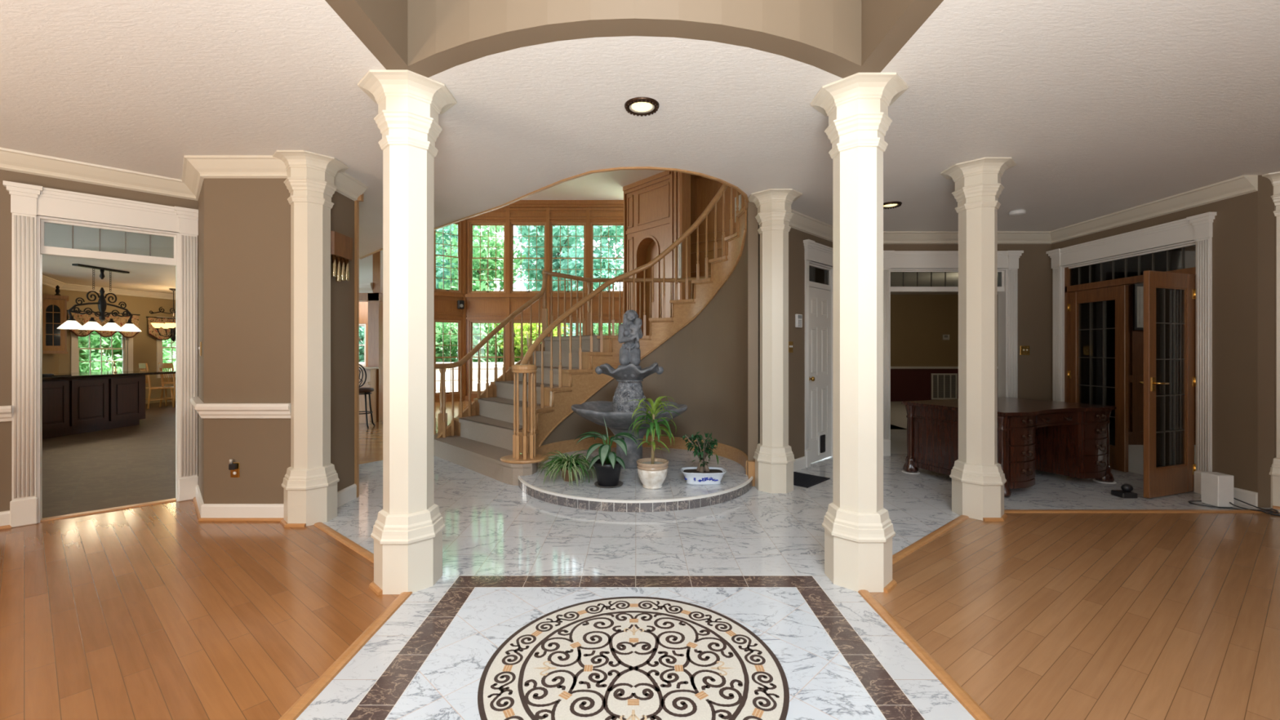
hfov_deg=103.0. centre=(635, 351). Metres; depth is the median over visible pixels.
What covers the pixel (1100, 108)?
ceiling
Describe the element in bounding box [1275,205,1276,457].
wall
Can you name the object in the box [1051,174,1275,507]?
wall
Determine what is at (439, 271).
leafy tree
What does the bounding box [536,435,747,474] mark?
baseboard
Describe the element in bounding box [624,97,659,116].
recessed light
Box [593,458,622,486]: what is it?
pot
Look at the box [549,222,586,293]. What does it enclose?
window
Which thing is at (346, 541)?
trim
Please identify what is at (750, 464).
baseboard
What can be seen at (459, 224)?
window
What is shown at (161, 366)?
dining chair
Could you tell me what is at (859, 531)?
column
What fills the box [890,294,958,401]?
wall
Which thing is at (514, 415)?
curved staircase
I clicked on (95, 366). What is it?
shrub
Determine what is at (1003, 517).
trim
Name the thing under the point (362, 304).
wall
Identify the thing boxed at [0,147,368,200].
trim
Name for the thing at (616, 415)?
bowl
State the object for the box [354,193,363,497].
trim
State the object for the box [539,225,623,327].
leafy tree
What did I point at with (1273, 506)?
column
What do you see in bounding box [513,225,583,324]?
leafy tree
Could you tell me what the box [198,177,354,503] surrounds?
wall pier
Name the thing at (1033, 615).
floor
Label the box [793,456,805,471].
baseboard
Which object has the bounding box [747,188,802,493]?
column
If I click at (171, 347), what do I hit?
window
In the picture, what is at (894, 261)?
door
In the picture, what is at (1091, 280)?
door
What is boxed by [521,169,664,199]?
ceiling
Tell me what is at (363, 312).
trim
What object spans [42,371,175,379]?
island countertop
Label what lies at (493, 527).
floor
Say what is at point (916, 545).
trim
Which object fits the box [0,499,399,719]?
floor
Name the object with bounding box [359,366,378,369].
countertop
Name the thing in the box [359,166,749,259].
trim
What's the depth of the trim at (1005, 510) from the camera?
4.07 m
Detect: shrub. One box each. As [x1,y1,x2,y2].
[78,330,122,372]
[101,333,175,371]
[359,326,364,362]
[435,322,457,362]
[453,323,503,362]
[487,323,569,362]
[555,323,611,336]
[593,323,618,335]
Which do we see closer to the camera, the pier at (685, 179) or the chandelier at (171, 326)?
the pier at (685, 179)
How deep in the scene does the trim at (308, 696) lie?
2.09 m
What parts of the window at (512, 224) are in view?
sash, sash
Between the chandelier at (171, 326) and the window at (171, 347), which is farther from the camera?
the window at (171, 347)
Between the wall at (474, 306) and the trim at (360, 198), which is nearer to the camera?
the trim at (360, 198)
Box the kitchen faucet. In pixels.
[106,360,117,373]
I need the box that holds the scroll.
[149,306,175,314]
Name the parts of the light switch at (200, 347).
plate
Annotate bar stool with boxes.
[359,364,375,428]
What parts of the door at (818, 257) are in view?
knob, transom pane, transom frame, cat flap frame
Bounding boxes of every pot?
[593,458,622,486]
[636,457,668,488]
[680,466,726,484]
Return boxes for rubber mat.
[793,471,830,488]
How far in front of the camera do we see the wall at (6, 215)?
3.73 m
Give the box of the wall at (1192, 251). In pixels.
[1128,246,1195,431]
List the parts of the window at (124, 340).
sash, sash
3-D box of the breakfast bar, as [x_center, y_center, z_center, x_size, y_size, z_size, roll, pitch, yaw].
[-5.560,0.787,9.110,1.680,1.005,0.500,0,0,0]
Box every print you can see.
[679,246,679,275]
[1139,289,1143,324]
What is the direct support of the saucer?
on the dais
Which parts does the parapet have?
cap rail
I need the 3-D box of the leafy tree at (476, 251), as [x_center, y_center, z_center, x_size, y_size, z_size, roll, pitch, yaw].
[-5.930,-2.765,21.043,4.053,8.357,4.148,0,0,31]
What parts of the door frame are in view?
transom frame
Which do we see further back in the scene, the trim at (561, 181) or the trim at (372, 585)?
the trim at (561, 181)
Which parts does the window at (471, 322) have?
sash, sash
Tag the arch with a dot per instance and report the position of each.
(842, 38)
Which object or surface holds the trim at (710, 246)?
attached to the wall at (707, 188)
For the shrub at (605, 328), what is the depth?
17.78 m
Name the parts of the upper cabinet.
dark glass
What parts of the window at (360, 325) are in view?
sash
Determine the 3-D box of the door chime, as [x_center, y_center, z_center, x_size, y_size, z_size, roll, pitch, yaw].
[-2.435,-0.762,4.180,0.080,0.385,0.320,0,0,0]
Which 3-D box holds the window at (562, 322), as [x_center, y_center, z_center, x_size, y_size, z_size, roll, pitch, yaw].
[-1.784,0.156,13.450,0.954,1.924,0.120,0,0,0]
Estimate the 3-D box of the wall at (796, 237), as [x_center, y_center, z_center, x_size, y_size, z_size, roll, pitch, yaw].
[1.833,-0.082,5.700,0.120,2.743,1.768,0,0,45]
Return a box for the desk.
[901,396,1116,497]
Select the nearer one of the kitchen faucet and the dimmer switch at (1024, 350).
the dimmer switch at (1024, 350)
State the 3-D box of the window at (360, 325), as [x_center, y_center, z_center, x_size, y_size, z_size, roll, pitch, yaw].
[-7.270,-0.160,13.229,0.640,1.100,0.120,0,0,9]
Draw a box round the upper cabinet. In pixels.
[42,294,68,353]
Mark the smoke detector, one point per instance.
(1016, 212)
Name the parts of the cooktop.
glass plate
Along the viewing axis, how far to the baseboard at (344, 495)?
3.88 m
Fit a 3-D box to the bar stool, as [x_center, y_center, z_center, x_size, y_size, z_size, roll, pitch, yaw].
[-4.637,0.747,8.605,0.390,1.085,0.420,0,0,-10]
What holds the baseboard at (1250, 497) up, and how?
attached to the wall at (1243, 226)
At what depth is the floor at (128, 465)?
6.09 m
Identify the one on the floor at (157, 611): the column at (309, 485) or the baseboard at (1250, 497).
the column at (309, 485)
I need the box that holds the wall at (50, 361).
[42,284,58,373]
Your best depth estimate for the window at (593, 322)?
13.46 m
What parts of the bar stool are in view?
seat, leg, leg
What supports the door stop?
on the floor at (493, 527)
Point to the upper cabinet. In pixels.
(55, 307)
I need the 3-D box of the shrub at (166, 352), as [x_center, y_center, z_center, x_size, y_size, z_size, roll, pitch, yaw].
[-15.367,0.028,15.872,2.194,3.061,2.962,0,0,-36]
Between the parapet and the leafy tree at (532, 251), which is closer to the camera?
the parapet
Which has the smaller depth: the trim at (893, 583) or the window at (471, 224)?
the trim at (893, 583)
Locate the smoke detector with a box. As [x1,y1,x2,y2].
[1008,209,1026,216]
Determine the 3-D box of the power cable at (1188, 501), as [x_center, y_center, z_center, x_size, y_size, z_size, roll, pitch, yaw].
[4.926,1.277,4.171,0.550,0.024,0.139,0,0,38]
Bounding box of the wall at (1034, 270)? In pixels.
[883,244,1051,400]
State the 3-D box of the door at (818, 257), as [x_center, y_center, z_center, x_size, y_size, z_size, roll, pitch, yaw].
[2.150,0.030,5.986,0.912,2.520,0.206,0,0,-45]
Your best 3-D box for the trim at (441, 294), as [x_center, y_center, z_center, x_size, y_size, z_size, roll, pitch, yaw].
[-4.817,-1.330,13.094,0.893,5.240,0.090,0,0,-37]
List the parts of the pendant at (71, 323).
lamp shade, lamp shade, chain, scroll frame, chain, lamp shade, lamp shade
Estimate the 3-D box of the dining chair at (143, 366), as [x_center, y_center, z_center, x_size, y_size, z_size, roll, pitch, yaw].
[-10.997,0.779,11.691,0.453,1.024,0.506,0,0,30]
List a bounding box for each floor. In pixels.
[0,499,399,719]
[42,400,1195,518]
[295,453,1279,719]
[869,511,1279,719]
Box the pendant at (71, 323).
[57,263,141,331]
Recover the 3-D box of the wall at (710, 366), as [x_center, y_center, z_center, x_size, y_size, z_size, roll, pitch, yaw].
[0.098,-0.082,5.789,2.460,2.743,1.364,0,0,10]
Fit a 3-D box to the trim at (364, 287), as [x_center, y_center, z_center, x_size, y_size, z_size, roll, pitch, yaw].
[-5.700,-1.155,9.285,1.800,0.170,0.130,0,0,0]
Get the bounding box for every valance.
[66,310,140,337]
[146,316,175,340]
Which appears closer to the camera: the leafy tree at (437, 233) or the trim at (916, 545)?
the trim at (916, 545)
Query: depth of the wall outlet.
3.89 m
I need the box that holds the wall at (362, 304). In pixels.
[359,302,368,366]
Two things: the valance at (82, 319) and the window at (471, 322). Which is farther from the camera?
the window at (471, 322)
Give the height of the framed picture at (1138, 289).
0.640 m
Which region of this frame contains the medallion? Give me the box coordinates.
[477,596,789,719]
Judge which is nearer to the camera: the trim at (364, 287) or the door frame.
the door frame
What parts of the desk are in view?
panel, bead moulding, drawer, drawer, drawer, drawer, bail handle, bail handle, bail handle, bail handle, drawer, bail handle, drawer, drawer, drawer, drawer, bail handle, bail handle, bail handle, bail handle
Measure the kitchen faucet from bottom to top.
0.227 m
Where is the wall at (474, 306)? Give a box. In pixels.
[466,207,623,395]
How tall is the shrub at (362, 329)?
3.194 m
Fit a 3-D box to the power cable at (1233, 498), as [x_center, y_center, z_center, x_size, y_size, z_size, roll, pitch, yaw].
[5.133,1.237,4.077,0.576,0.102,0.145,0,0,38]
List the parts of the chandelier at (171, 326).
lamp shade, lamp shade, lamp shade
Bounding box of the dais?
[517,447,752,512]
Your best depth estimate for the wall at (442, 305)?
13.19 m
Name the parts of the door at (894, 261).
transom frame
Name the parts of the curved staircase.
newel post, handrail, handrail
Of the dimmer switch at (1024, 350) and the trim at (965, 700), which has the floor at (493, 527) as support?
the trim at (965, 700)
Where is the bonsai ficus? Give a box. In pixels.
[680,431,726,484]
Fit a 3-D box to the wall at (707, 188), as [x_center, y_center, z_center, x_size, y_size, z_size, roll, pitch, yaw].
[2.335,-1.330,9.904,3.421,5.240,0.140,0,0,40]
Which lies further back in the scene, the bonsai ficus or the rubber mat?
the rubber mat
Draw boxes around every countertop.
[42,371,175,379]
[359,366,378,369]
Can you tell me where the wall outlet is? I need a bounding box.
[230,462,239,477]
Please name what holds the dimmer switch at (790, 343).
attached to the wall at (796, 237)
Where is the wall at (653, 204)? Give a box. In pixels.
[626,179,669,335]
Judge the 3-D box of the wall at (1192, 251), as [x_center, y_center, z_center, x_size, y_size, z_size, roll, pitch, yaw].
[7.135,-0.082,7.100,3.730,2.743,0.100,0,0,0]
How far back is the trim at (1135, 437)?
7.03 m
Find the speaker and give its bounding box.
[457,300,464,309]
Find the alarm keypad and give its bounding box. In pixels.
[795,314,802,327]
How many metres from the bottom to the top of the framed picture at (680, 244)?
0.870 m
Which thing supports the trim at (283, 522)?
attached to the column at (309, 485)
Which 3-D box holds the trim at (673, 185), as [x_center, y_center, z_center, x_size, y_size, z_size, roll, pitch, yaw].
[0.508,-1.330,11.724,0.540,5.240,1.893,0,0,-41]
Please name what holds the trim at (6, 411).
attached to the wall at (6, 215)
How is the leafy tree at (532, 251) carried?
on the lawn
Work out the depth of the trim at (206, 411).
3.86 m
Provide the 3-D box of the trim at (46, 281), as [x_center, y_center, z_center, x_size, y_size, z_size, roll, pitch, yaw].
[-11.851,-1.387,11.329,1.120,0.131,4.455,0,0,-9]
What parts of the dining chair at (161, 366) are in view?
leg, rail, leg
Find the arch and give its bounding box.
[324,0,943,78]
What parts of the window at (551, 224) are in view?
sash, sash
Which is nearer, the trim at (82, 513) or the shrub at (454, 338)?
the trim at (82, 513)
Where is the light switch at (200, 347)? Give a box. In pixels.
[198,342,201,355]
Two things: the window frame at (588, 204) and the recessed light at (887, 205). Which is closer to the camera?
the recessed light at (887, 205)
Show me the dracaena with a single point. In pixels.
(652, 472)
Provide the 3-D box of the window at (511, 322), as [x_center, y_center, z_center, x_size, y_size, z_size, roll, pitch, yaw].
[-2.824,0.156,13.450,0.945,1.924,0.120,0,0,0]
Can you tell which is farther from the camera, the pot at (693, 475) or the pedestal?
the pedestal
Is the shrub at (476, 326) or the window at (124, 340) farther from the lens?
the shrub at (476, 326)
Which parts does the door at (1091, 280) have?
glass pane, transom pane, transom frame, lever handle, glass pane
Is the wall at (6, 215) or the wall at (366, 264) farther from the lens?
the wall at (366, 264)
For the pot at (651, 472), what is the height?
0.229 m
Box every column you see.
[272,150,349,526]
[357,70,457,594]
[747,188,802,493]
[809,72,908,591]
[940,156,1016,519]
[1262,171,1279,507]
[1272,505,1279,509]
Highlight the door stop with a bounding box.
[1111,484,1137,498]
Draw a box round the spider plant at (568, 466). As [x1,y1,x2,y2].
[534,449,595,485]
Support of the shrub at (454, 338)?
on the lawn
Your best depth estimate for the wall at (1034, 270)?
6.28 m
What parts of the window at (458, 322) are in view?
sash, sash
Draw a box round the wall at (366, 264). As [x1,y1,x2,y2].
[359,254,373,283]
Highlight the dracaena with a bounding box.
[628,395,683,488]
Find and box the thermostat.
[942,334,949,339]
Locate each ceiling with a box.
[0,0,1279,294]
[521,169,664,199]
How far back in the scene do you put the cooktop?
7.71 m
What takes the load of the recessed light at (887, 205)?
in the ceiling at (1100, 108)
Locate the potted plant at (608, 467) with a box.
[573,417,639,486]
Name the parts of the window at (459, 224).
sash, sash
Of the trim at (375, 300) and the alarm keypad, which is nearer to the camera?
the alarm keypad
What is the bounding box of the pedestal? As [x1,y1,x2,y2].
[612,379,646,412]
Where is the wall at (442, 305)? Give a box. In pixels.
[434,220,462,397]
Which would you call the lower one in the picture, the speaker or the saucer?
the saucer
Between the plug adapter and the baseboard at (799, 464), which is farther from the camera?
the baseboard at (799, 464)
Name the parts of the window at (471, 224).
sash, sash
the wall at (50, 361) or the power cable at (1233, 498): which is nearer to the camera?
the power cable at (1233, 498)
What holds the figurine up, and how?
on the upper cabinet
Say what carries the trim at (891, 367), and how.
attached to the wall at (919, 323)
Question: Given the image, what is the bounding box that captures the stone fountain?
[571,309,687,468]
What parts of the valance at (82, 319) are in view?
dark trim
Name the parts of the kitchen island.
door, door, door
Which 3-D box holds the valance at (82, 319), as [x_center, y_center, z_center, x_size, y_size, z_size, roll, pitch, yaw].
[-12.094,-0.602,11.632,0.088,0.572,1.360,0,0,13]
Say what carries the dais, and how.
on the floor at (493, 527)
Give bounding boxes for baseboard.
[0,510,11,529]
[195,484,356,517]
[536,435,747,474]
[746,460,755,486]
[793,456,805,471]
[1233,487,1257,507]
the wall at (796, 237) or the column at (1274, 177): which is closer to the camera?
the column at (1274, 177)
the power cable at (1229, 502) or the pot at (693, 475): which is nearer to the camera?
the power cable at (1229, 502)
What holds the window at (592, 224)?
in the wall at (474, 306)
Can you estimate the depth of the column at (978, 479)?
3.94 m
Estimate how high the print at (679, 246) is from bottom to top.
0.620 m
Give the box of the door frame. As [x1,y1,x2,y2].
[3,180,198,527]
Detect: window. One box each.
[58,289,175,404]
[77,333,127,372]
[161,338,175,371]
[359,324,365,366]
[434,222,461,293]
[434,319,461,395]
[469,222,505,293]
[469,320,503,393]
[510,222,546,293]
[510,320,542,366]
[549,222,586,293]
[549,320,586,336]
[591,222,623,293]
[592,320,622,334]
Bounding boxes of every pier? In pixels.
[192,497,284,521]
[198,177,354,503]
[680,172,690,299]
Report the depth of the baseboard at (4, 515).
3.70 m
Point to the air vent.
(937, 378)
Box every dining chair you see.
[137,363,173,408]
[158,362,175,407]
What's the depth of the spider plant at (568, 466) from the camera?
4.64 m
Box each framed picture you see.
[678,242,681,283]
[1133,283,1143,329]
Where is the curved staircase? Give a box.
[434,183,746,485]
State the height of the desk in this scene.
0.746 m
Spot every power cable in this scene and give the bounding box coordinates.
[1187,500,1279,515]
[1229,502,1279,515]
[1233,497,1279,513]
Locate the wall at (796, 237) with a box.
[758,224,832,458]
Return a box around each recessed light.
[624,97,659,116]
[883,201,902,208]
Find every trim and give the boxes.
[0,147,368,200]
[0,405,12,422]
[40,497,176,521]
[42,275,175,299]
[190,396,290,418]
[278,591,412,719]
[280,519,306,527]
[314,522,373,563]
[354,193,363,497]
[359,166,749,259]
[359,249,382,421]
[359,282,373,293]
[359,306,368,324]
[368,580,382,595]
[434,219,465,402]
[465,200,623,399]
[622,170,679,317]
[690,175,736,276]
[789,174,1257,244]
[857,589,992,719]
[883,578,897,593]
[890,366,958,368]
[892,515,968,564]
[982,513,1007,521]
[1004,509,1279,512]
[1128,256,1195,444]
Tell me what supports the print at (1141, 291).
attached to the framed picture at (1138, 289)
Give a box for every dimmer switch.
[788,341,792,352]
[1020,346,1029,355]
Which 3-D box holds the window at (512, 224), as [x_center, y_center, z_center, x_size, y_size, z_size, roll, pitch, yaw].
[-2.824,-2.458,13.450,0.945,1.858,0.120,0,0,0]
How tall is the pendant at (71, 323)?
1.083 m
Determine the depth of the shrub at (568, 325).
18.57 m
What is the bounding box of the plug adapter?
[228,458,236,470]
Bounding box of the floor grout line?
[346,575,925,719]
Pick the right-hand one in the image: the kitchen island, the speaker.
the speaker
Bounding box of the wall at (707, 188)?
[690,173,741,298]
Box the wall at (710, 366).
[541,201,758,460]
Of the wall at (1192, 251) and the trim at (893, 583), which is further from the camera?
the wall at (1192, 251)
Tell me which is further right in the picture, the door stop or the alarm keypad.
the door stop
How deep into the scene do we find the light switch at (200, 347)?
4.11 m
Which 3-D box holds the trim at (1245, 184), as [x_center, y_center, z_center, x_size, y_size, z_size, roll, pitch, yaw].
[3.190,-1.387,5.242,3.880,0.131,2.083,0,0,0]
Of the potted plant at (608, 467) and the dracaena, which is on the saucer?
the potted plant at (608, 467)
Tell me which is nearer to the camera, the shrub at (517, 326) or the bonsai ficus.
the bonsai ficus
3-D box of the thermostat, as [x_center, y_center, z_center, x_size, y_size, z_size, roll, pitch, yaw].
[7.975,-0.360,13.083,0.170,0.140,0.034,0,0,0]
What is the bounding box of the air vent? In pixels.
[931,373,957,399]
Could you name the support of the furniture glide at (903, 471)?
on the floor at (493, 527)
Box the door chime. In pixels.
[330,231,352,281]
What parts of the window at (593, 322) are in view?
frame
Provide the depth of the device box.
4.21 m
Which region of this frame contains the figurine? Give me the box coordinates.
[53,284,61,295]
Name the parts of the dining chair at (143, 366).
rail, leg, seat, leg, leg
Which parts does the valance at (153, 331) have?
dark trim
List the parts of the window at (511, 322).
sash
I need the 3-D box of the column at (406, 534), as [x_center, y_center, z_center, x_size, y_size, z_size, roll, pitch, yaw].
[-1.275,-0.081,2.865,0.474,2.742,0.474,0,0,0]
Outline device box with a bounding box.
[1200,471,1233,507]
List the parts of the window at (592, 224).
sash, sash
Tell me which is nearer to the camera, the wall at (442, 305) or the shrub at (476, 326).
the wall at (442, 305)
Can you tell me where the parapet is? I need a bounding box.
[359,362,516,391]
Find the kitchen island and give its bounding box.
[42,371,175,439]
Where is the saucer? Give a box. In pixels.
[594,480,622,488]
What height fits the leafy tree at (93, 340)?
6.456 m
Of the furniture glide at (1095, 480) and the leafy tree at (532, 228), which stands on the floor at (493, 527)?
the furniture glide at (1095, 480)
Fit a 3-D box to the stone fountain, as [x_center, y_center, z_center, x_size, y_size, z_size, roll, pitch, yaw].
[-0.065,0.387,5.330,1.200,1.617,1.200,0,0,0]
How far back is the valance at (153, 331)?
12.71 m
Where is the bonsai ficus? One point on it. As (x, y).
(702, 474)
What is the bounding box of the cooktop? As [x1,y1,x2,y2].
[42,373,71,376]
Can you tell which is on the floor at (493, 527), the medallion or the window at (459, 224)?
the medallion
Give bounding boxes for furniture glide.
[902,470,919,474]
[1092,479,1116,484]
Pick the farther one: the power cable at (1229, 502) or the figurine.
the figurine
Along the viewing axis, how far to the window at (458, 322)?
13.24 m
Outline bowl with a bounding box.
[571,400,687,429]
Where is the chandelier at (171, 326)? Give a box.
[151,288,175,341]
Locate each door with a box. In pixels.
[803,239,832,467]
[883,250,1023,456]
[1046,212,1216,498]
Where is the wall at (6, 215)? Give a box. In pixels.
[0,168,198,511]
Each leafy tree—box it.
[78,333,121,371]
[435,223,497,347]
[435,223,525,345]
[435,231,445,251]
[513,225,581,290]
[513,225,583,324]
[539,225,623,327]

